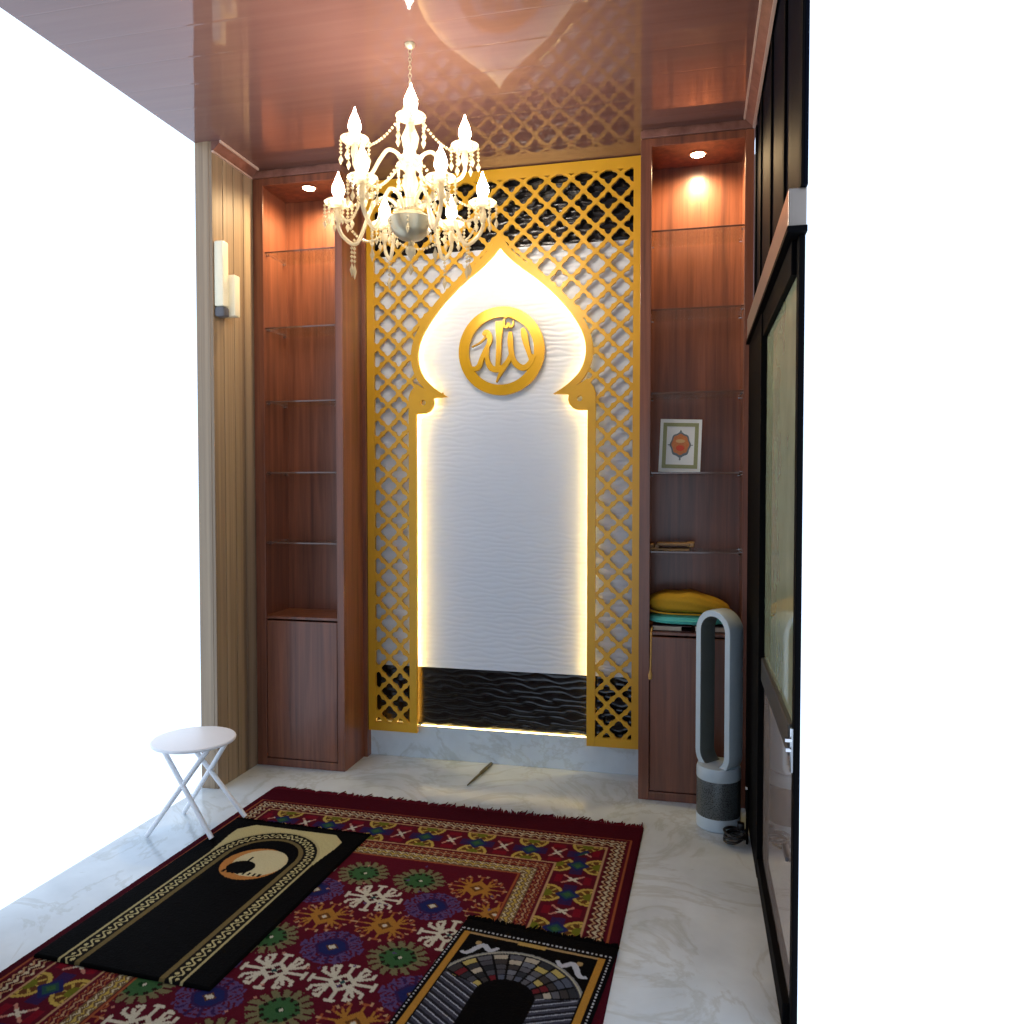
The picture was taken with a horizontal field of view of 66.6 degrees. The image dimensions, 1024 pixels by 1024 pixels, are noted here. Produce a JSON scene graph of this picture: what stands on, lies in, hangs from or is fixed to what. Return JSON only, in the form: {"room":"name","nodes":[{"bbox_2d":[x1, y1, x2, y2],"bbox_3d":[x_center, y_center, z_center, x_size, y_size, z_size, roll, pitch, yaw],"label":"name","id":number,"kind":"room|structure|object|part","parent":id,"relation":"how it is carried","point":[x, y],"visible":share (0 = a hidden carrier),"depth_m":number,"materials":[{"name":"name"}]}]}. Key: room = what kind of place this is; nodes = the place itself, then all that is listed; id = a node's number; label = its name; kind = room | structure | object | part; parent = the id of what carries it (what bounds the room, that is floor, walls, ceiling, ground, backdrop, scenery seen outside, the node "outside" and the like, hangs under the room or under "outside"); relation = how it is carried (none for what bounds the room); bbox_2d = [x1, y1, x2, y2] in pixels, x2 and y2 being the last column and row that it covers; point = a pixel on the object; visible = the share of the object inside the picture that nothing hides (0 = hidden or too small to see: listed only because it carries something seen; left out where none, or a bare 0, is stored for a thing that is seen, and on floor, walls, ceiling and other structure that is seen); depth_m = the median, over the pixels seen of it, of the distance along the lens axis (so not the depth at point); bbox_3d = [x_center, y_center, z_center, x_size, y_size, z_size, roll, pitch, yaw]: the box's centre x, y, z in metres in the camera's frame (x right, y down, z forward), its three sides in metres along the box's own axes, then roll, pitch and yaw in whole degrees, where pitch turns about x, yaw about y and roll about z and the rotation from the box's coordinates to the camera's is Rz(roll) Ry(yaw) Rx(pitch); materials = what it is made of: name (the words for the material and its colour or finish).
{"room":"prayer room","nodes":[
{"label":"prayer room","id":0,"kind":"room"},
{"bbox_2d":[195,141,257,788],"bbox_3d":[-1.557,-0.244,4.614,0.100,3.487,0.825,0,2,13],"label":"wall","id":1,"kind":"structure","parent":0,"point":[223,194],"depth_m":4.31,"materials":[{"name":"beige wood"}]},
{"bbox_2d":[214,240,239,317],"bbox_3d":[-1.543,-1.252,4.222,0.089,0.405,0.110,0,2,13],"label":"wall lamp","id":2,"kind":"object","parent":1,"relation":"attached to","point":[227,287],"depth_m":4.18,"materials":[{"name":"white glass"}]},
{"bbox_2d":[215,307,228,317],"bbox_3d":[-1.563,-1.076,4.203,0.061,0.054,0.055,0,2,13],"label":"bracket","id":3,"kind":"object","parent":2,"relation":"in","point":[221,312],"depth_m":4.18,"materials":[{"name":"grey plastic"}]},
{"bbox_2d":[211,140,258,178],"bbox_3d":[-1.531,-1.951,4.329,0.056,0.058,0.375,0,2,13],"label":"trim","id":4,"kind":"structure","parent":1,"relation":"attached to","point":[219,148],"depth_m":4.30,"materials":[{"name":"brown wood"}]},
{"bbox_2d":[0,0,776,179],"bbox_3d":[-0.662,-1.944,2.184,2.918,0.050,5.260,0,2,13],"label":"ceiling","id":5,"kind":"structure","parent":0,"point":[278,82],"depth_m":3.41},
{"bbox_2d":[323,41,498,289],"bbox_3d":[-0.425,-1.461,3.261,0.710,0.976,0.706,0,2,13],"label":"chandelier","id":6,"kind":"object","parent":5,"relation":"hanging from","point":[409,223],"visible":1,"depth_m":3.23,"materials":[{"name":"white glass"}]},
{"bbox_3d":[-0.727,-1.368,3.264,0.052,0.114,0.052,0,2,13],"label":"bulb","id":7,"kind":"part","parent":6,"relation":"part of","materials":[{"name":"white glass"}]},
{"bbox_3d":[-0.651,-1.616,3.225,0.052,0.114,0.052,0,2,13],"label":"bulb","id":8,"kind":"part","parent":6,"relation":"part of","materials":[{"name":"white glass"}]},
{"bbox_3d":[-0.576,-1.360,3.003,0.052,0.114,0.052,0,2,13],"label":"bulb","id":9,"kind":"part","parent":6,"relation":"part of","materials":[{"name":"white glass"}]},
{"bbox_3d":[-0.601,-1.218,3.268,0.273,0.210,0.017,0,2,0],"label":"arm","id":10,"kind":"part","parent":6,"relation":"part of","materials":[{"name":"clear glass"}]},
{"bbox_3d":[-0.556,-1.451,3.243,0.211,0.133,0.017,0,2,-8],"label":"arm","id":11,"kind":"part","parent":6,"relation":"part of","materials":[{"name":"clear glass"}]},
{"bbox_3d":[-0.513,-1.214,3.116,0.017,0.210,0.273,1,2,30],"label":"arm","id":12,"kind":"part","parent":6,"relation":"part of","materials":[{"name":"clear glass"}]},
{"bbox_3d":[-0.576,-1.375,3.526,0.052,0.114,0.052,0,2,13],"label":"bulb","id":13,"kind":"part","parent":6,"relation":"part of","materials":[{"name":"white glass"}]},
{"bbox_3d":[-0.513,-1.222,3.420,0.017,0.210,0.273,-1,2,-30],"label":"arm","id":14,"kind":"part","parent":6,"relation":"part of","materials":[{"name":"clear glass"}]},
{"bbox_3d":[-0.425,-1.844,3.251,0.012,0.173,0.012,-1,2,-32],"label":"chain","id":15,"kind":"part","parent":6,"relation":"part of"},
{"bbox_3d":[-0.425,-1.197,3.269,0.196,0.121,0.196,0,2,13],"label":"lamp shade","id":16,"kind":"part","parent":6,"relation":"part of","materials":[{"name":"silver metal"}]},
{"bbox_3d":[-0.407,-1.448,3.131,0.017,0.133,0.211,0,2,-8],"label":"arm","id":17,"kind":"part","parent":6,"relation":"part of","materials":[{"name":"glass"}]},
{"bbox_3d":[-0.393,-1.610,3.031,0.052,0.114,0.052,0,2,13],"label":"bulb","id":18,"kind":"part","parent":6,"relation":"part of","materials":[{"name":"white glass"}]},
{"bbox_3d":[-0.337,-1.214,3.116,0.017,0.210,0.273,-1,2,-30],"label":"arm","id":19,"kind":"part","parent":6,"relation":"part of","materials":[{"name":"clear glass"}]},
{"bbox_3d":[-0.337,-1.222,3.420,0.017,0.210,0.273,1,2,30],"label":"arm","id":20,"kind":"part","parent":6,"relation":"part of","materials":[{"name":"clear glass"}]},
{"bbox_3d":[-0.274,-1.360,3.003,0.052,0.114,0.052,0,2,13],"label":"bulb","id":21,"kind":"part","parent":6,"relation":"part of","materials":[{"name":"white glass"}]},
{"bbox_3d":[-0.294,-1.452,3.280,0.211,0.133,0.017,0,2,-8],"label":"arm","id":22,"kind":"part","parent":6,"relation":"part of","materials":[{"name":"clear glass"}]},
{"bbox_3d":[-0.274,-1.375,3.526,0.052,0.114,0.052,0,2,13],"label":"bulb","id":23,"kind":"part","parent":6,"relation":"part of","materials":[{"name":"white glass"}]},
{"bbox_3d":[-0.249,-1.218,3.268,0.273,0.210,0.017,0,2,0],"label":"arm","id":24,"kind":"part","parent":6,"relation":"part of","materials":[{"name":"clear glass"}]},
{"bbox_3d":[-0.199,-1.617,3.289,0.052,0.114,0.052,0,2,13],"label":"bulb","id":25,"kind":"part","parent":6,"relation":"part of","materials":[{"name":"white glass"}]},
{"bbox_3d":[-0.123,-1.368,3.264,0.052,0.114,0.052,0,2,13],"label":"bulb","id":26,"kind":"part","parent":6,"relation":"part of","materials":[{"name":"white glass"}]},
{"bbox_2d":[744,0,776,127],"bbox_3d":[0.978,-1.913,3.005,0.056,0.058,1.800,0,2,13],"label":"trim","id":27,"kind":"structure","parent":5,"relation":"attached to","point":[766,10],"depth_m":3.29,"materials":[{"name":"brown wood"}]},
{"bbox_2d":[0,754,780,1023],"bbox_3d":[-0.662,1.596,2.284,2.918,0.060,5.260,0,2,13],"label":"floor","id":28,"kind":"structure","parent":0,"point":[694,949],"depth_m":3.31,"materials":[{"name":"white stone"}]},
{"bbox_2d":[144,726,246,839],"bbox_3d":[-1.520,1.301,3.732,0.384,0.447,0.384,0,2,13],"label":"folding stool","id":29,"kind":"object","parent":28,"relation":"on","point":[191,740],"visible":1,"depth_m":3.67,"materials":[{"name":"white plastic"}]},
{"bbox_3d":[-1.562,1.309,3.643,0.324,0.435,0.023,0,2,4],"label":"leg","id":30,"kind":"part","parent":29,"relation":"part of","materials":[{"name":"white plastic"}]},
{"bbox_3d":[-1.521,1.298,3.634,0.323,0.412,0.023,1,2,22],"label":"leg","id":31,"kind":"part","parent":29,"relation":"part of","materials":[{"name":"white plastic"}]},
{"bbox_3d":[-1.512,1.303,3.858,0.326,0.435,0.023,1,2,25],"label":"leg","id":32,"kind":"part","parent":29,"relation":"part of","materials":[{"name":"white plastic"}]},
{"bbox_3d":[-1.471,1.298,3.848,0.326,0.424,0.023,0,2,1],"label":"leg","id":33,"kind":"part","parent":29,"relation":"part of","materials":[{"name":"white plastic"}]},
{"bbox_2d":[252,162,370,771],"bbox_3d":[-1.186,-0.245,4.696,0.582,3.486,0.381,0,2,13],"label":"display cabinet","id":34,"kind":"object","parent":28,"relation":"on","point":[310,312],"visible":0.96,"depth_m":4.65,"materials":[{"name":"brown wood"}]},
{"bbox_2d":[265,247,334,265],"bbox_3d":[-1.198,-1.526,4.661,0.475,0.008,0.264,0,2,13],"label":"glass shelf","id":35,"kind":"object","parent":34,"relation":"attached to","point":[325,256],"depth_m":4.67,"materials":[{"name":"clear glass"}]},
{"bbox_2d":[265,324,334,336],"bbox_3d":[-1.198,-1.084,4.674,0.475,0.008,0.264,0,2,13],"label":"glass shelf","id":36,"kind":"object","parent":34,"relation":"attached to","point":[328,330],"depth_m":4.68,"materials":[{"name":"clear glass"}]},
{"bbox_2d":[266,399,335,406],"bbox_3d":[-1.198,-0.652,4.686,0.475,0.008,0.264,0,2,13],"label":"glass shelf","id":37,"kind":"object","parent":34,"relation":"attached to","point":[269,402],"depth_m":4.73,"materials":[{"name":"clear glass"}]},
{"bbox_2d":[266,472,335,473],"bbox_3d":[-1.198,-0.234,4.698,0.475,0.008,0.264,0,2,13],"label":"glass shelf","id":38,"kind":"object","parent":34,"relation":"attached to","point":[266,472],"depth_m":4.63,"materials":[{"name":"clear glass"}]},
{"bbox_2d":[267,539,336,544],"bbox_3d":[-1.198,0.180,4.709,0.475,0.008,0.264,0,2,13],"label":"glass shelf","id":39,"kind":"object","parent":34,"relation":"attached to","point":[269,541],"depth_m":4.80,"materials":[{"name":"clear glass"}]},
{"bbox_2d":[267,608,336,620],"bbox_3d":[-1.201,0.619,4.708,0.479,0.016,0.302,0,2,13],"label":"shelf","id":40,"kind":"object","parent":34,"relation":"attached to","point":[320,614],"depth_m":4.66,"materials":[{"name":"brown wood"}]},
{"bbox_3d":[-1.226,1.046,4.572,0.445,0.812,0.018,0,2,13],"label":"door","id":41,"kind":"part","parent":34,"relation":"part of","materials":[{"name":"brown wood"}]},
{"bbox_3d":[-1.198,-1.963,4.650,0.559,0.050,0.381,0,2,13],"label":"cornice","id":42,"kind":"part","parent":34,"relation":"part of","materials":[{"name":"brown wood"}]},
{"bbox_2d":[300,185,317,191],"bbox_3d":[-1.194,-1.902,4.583,0.099,0.006,0.099,0,2,-6],"label":"recessed light","id":43,"kind":"object","parent":34,"relation":"attached to","point":[303,188],"depth_m":4.58,"materials":[{"name":"white"}]},
{"bbox_2d":[0,786,643,1023],"bbox_3d":[-0.653,1.545,2.771,2.070,0.013,2.725,0,2,13],"label":"patterned rug","id":44,"kind":"object","parent":28,"relation":"on","point":[358,945],"visible":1,"depth_m":3.00,"materials":[{"name":"red fabric"}]},
{"bbox_2d":[33,817,370,991],"bbox_3d":[-1.159,1.522,3.183,0.758,0.013,1.220,0,2,13],"label":"rug","id":45,"kind":"object","parent":44,"relation":"on","point":[195,919],"visible":1,"depth_m":3.00,"materials":[{"name":"black fabric"}]},
{"bbox_2d":[388,915,618,1023],"bbox_3d":[-0.074,1.546,2.346,0.582,0.011,1.150,1,2,20],"label":"rug","id":46,"kind":"object","parent":44,"relation":"on","point":[489,972],"visible":1,"depth_m":2.57,"materials":[{"name":"black fabric"}]},
{"bbox_2d":[467,762,492,785],"bbox_3d":[-0.182,1.495,4.459,0.021,0.021,0.363,1,2,20],"label":"brush","id":47,"kind":"object","parent":28,"relation":"on","point":[490,764],"visible":1,"depth_m":4.47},
{"bbox_2d":[638,120,754,807],"bbox_3d":[0.980,-0.231,4.186,0.562,3.486,0.396,0,2,13],"label":"display cabinet","id":48,"kind":"object","parent":28,"relation":"on","point":[697,239],"visible":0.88,"depth_m":4.25,"materials":[{"name":"brown wood"}]},
{"bbox_2d":[648,627,652,679],"bbox_3d":[0.727,0.738,4.088,0.020,0.269,0.054,0,2,13],"label":"cord","id":49,"kind":"object","parent":48,"relation":"hanging from","point":[650,672],"visible":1,"depth_m":4.07,"materials":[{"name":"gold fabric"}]},
{"bbox_2d":[652,621,690,631],"bbox_3d":[0.856,0.610,4.173,0.200,0.030,0.150,0,2,13],"label":"book","id":50,"kind":"object","parent":48,"relation":"on","point":[657,626],"visible":0.7,"depth_m":4.11,"materials":[{"name":"paper"}]},
{"bbox_2d":[650,541,694,550],"bbox_3d":[0.855,0.181,4.181,0.241,0.046,0.120,0,2,13],"label":"book stand","id":51,"kind":"object","parent":48,"relation":"on","point":[653,547],"visible":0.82,"depth_m":4.13,"materials":[{"name":"brown wood"}]},
{"bbox_2d":[658,419,701,471],"bbox_3d":[0.904,-0.354,4.189,0.228,0.296,0.073,0,2,13],"label":"book","id":52,"kind":"object","parent":48,"relation":"on","point":[680,439],"visible":0.98,"depth_m":4.17,"materials":[{"name":"paper"}]},
{"bbox_2d":[668,430,692,460],"bbox_3d":[0.901,-0.358,4.174,0.132,0.169,0.003,2,-7,13],"label":"print","id":53,"kind":"object","parent":52,"relation":"attached to","point":[680,444],"depth_m":4.17},
{"bbox_2d":[650,611,721,624],"bbox_3d":[0.940,0.566,4.164,0.425,0.053,0.258,0,2,13],"label":"folded cloth","id":54,"kind":"object","parent":48,"relation":"on","point":[656,617],"visible":0.49,"depth_m":4.07,"materials":[{"name":"teal fabric"}]},
{"bbox_2d":[650,589,730,615],"bbox_3d":[0.946,0.478,4.171,0.453,0.114,0.253,0,2,13],"label":"cushion","id":55,"kind":"object","parent":54,"relation":"on","point":[666,600],"visible":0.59,"depth_m":4.08,"materials":[{"name":"yellow fabric"}]},
{"bbox_3d":[0.947,1.060,4.053,0.454,0.812,0.018,0,2,13],"label":"door","id":56,"kind":"part","parent":48,"relation":"part of","materials":[{"name":"brown wood"}]},
{"bbox_2d":[650,622,724,637],"bbox_3d":[0.977,0.633,4.195,0.482,0.016,0.317,0,2,13],"label":"shelf","id":57,"kind":"object","parent":48,"relation":"attached to","point":[672,633],"depth_m":4.07,"materials":[{"name":"brown wood"}]},
{"bbox_2d":[650,549,741,553],"bbox_3d":[0.980,0.208,4.197,0.478,0.008,0.279,0,2,13],"label":"glass shelf","id":58,"kind":"object","parent":48,"relation":"attached to","point":[692,551],"depth_m":4.19,"materials":[{"name":"clear glass"}]},
{"bbox_2d":[650,472,742,473],"bbox_3d":[0.980,-0.207,4.185,0.478,0.008,0.279,0,2,13],"label":"glass shelf","id":59,"kind":"object","parent":48,"relation":"attached to","point":[650,472],"depth_m":4.06,"materials":[{"name":"clear glass"}]},
{"bbox_2d":[651,390,742,398],"bbox_3d":[0.980,-0.625,4.173,0.478,0.008,0.279,0,2,13],"label":"glass shelf","id":60,"kind":"object","parent":48,"relation":"attached to","point":[724,394],"depth_m":4.18,"materials":[{"name":"clear glass"}]},
{"bbox_2d":[651,305,743,320],"bbox_3d":[0.980,-1.057,4.161,0.478,0.008,0.279,0,2,13],"label":"glass shelf","id":61,"kind":"object","parent":48,"relation":"attached to","point":[731,312],"depth_m":4.17,"materials":[{"name":"clear glass"}]},
{"bbox_2d":[688,150,707,158],"bbox_3d":[0.983,-1.889,4.123,0.099,0.006,0.099,0,2,-6],"label":"recessed light","id":62,"kind":"object","parent":48,"relation":"attached to","point":[692,154],"depth_m":4.11,"materials":[{"name":"white"}]},
{"bbox_3d":[0.980,-1.948,4.138,0.562,0.050,0.396,0,2,13],"label":"cornice","id":63,"kind":"part","parent":48,"relation":"part of","materials":[{"name":"brown wood"}]},
{"bbox_2d":[652,224,744,246],"bbox_3d":[0.980,-1.464,4.150,0.478,0.008,0.279,0,2,13],"label":"glass shelf","id":64,"kind":"object","parent":48,"relation":"attached to","point":[726,235],"depth_m":4.17,"materials":[{"name":"clear glass"}]},
{"bbox_2d":[694,624,724,632],"bbox_3d":[1.074,0.610,4.128,0.215,0.033,0.150,0,2,13],"label":"book","id":65,"kind":"object","parent":48,"relation":"on","point":[718,628],"visible":0.27,"depth_m":4.06,"materials":[{"name":"paper"}]},
{"bbox_2d":[695,608,747,844],"bbox_3d":[1.001,0.998,3.709,0.212,1.055,0.371,0,2,2],"label":"tower fan","id":66,"kind":"object","parent":28,"relation":"on","point":[718,779],"visible":0.97,"depth_m":3.71,"materials":[{"name":"grey plastic"}]},
{"bbox_3d":[1.037,1.497,3.620,0.114,0.055,0.169,0,2,13],"label":"power cord","id":67,"kind":"part","parent":66,"relation":"part of","materials":[{"name":"black rubber"}]},
{"bbox_2d":[745,786,748,844],"bbox_3d":[1.082,1.395,3.588,0.017,0.268,0.018,0,2,13],"label":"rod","id":68,"kind":"object","parent":28,"relation":"on","point":[746,787],"visible":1,"depth_m":3.58,"materials":[{"name":"black metal"}]},
{"bbox_2d":[745,234,804,1023],"bbox_3d":[1.014,0.362,3.108,0.040,2.360,1.742,0,2,13],"label":"door","id":69,"kind":"structure","parent":28,"relation":"on","point":[776,346],"depth_m":2.73,"materials":[{"name":"black metal"}]},
{"bbox_3d":[1.129,0.349,3.598,0.038,2.360,0.737,0,2,13],"label":"post","id":70,"kind":"part","parent":69,"relation":"part of","materials":[{"name":"black metal"}]},
{"bbox_3d":[0.939,1.509,2.808,0.036,0.085,0.948,0,2,13],"label":"rail","id":71,"kind":"part","parent":69,"relation":"part of","materials":[{"name":"black metal"}]},
{"bbox_3d":[0.943,0.667,2.783,0.028,0.100,0.948,0,2,13],"label":"rail","id":72,"kind":"part","parent":69,"relation":"part of","materials":[{"name":"black metal"}]},
{"bbox_2d":[746,187,807,344],"bbox_3d":[1.006,-0.882,3.062,0.054,0.129,1.767,0,2,13],"label":"door frame","id":73,"kind":"structure","parent":69,"relation":"attached to","point":[792,222],"depth_m":2.45,"materials":[{"name":"wood"}]},
{"bbox_2d":[754,0,809,296],"bbox_3d":[1.023,-1.445,3.042,0.019,0.995,1.767,0,2,13],"label":"wall panel","id":74,"kind":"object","parent":73,"relation":"on","point":[782,127],"depth_m":2.78,"materials":[{"name":"black wood"}]},
{"bbox_3d":[0.948,1.092,2.794,0.010,0.748,0.948,0,2,13],"label":"pane","id":75,"kind":"part","parent":69,"relation":"part of","materials":[{"name":"beige glass"}]},
{"bbox_3d":[0.941,-0.758,2.744,0.032,0.099,0.948,0,2,13],"label":"rail","id":76,"kind":"part","parent":69,"relation":"part of","materials":[{"name":"black metal"}]},
{"bbox_3d":[0.948,-0.046,2.762,0.010,1.324,0.948,0,2,13],"label":"pane","id":77,"kind":"part","parent":69,"relation":"part of","materials":[{"name":"clear glass"}]},
{"bbox_3d":[0.858,1.069,2.450,0.010,0.015,0.100,0,2,13],"label":"handle","id":78,"kind":"part","parent":69,"relation":"part of","materials":[{"name":"metal"}]},
{"bbox_2d":[753,160,754,299],"bbox_3d":[-0.049,-0.247,4.739,2.980,3.487,0.100,0,2,13],"label":"wall","id":79,"kind":"structure","parent":0,"point":[754,160],"depth_m":4.32,"materials":[{"name":"brown wood"}]},
{"bbox_2d":[366,155,640,749],"bbox_3d":[-0.069,-0.321,4.568,1.649,3.318,0.050,0,2,13],"label":"lattice screen","id":80,"kind":"object","parent":79,"relation":"attached to","point":[575,388],"visible":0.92,"depth_m":4.46,"materials":[{"name":"gold metal"}]},
{"bbox_2d":[375,240,632,677],"bbox_3d":[-0.062,-0.299,4.644,1.674,2.487,0.084,0,2,13],"label":"wall panel","id":81,"kind":"object","parent":79,"relation":"attached to","point":[502,480],"depth_m":4.60,"materials":[{"name":"white paint"}]},
{"bbox_2d":[459,306,544,395],"bbox_3d":[-0.060,-0.939,4.559,0.514,0.514,0.055,0,2,13],"label":"roundel","id":82,"kind":"object","parent":81,"relation":"attached to","point":[534,364],"visible":1,"depth_m":4.54,"materials":[{"name":"gold metal"}]},
{"bbox_2d":[377,664,630,738],"bbox_3d":[-0.062,1.121,4.683,1.674,0.355,0.085,0,2,13],"label":"wall panel","id":83,"kind":"object","parent":79,"relation":"attached to","point":[467,698],"depth_m":4.64,"materials":[{"name":"black tile"}]},
{"bbox_2d":[371,724,637,774],"bbox_3d":[-0.064,1.399,4.683,1.674,0.198,0.102,0,2,13],"label":"baseboard","id":84,"kind":"structure","parent":79,"relation":"attached to","point":[432,742],"depth_m":4.62,"materials":[{"name":"white stone"}]},
{"bbox_2d":[422,724,584,736],"bbox_3d":[-0.220,1.298,4.672,1.324,0.004,0.008,0,2,13],"label":"light strip","id":85,"kind":"object","parent":84,"relation":"on","point":[422,724],"visible":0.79,"depth_m":4.63,"materials":[{"name":"white"}]},
{"bbox_2d":[375,169,633,256],"bbox_3d":[-0.062,-1.765,4.602,1.674,0.445,0.085,0,2,13],"label":"wall panel","id":86,"kind":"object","parent":79,"relation":"attached to","point":[621,186],"depth_m":4.50,"materials":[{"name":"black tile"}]}
]}

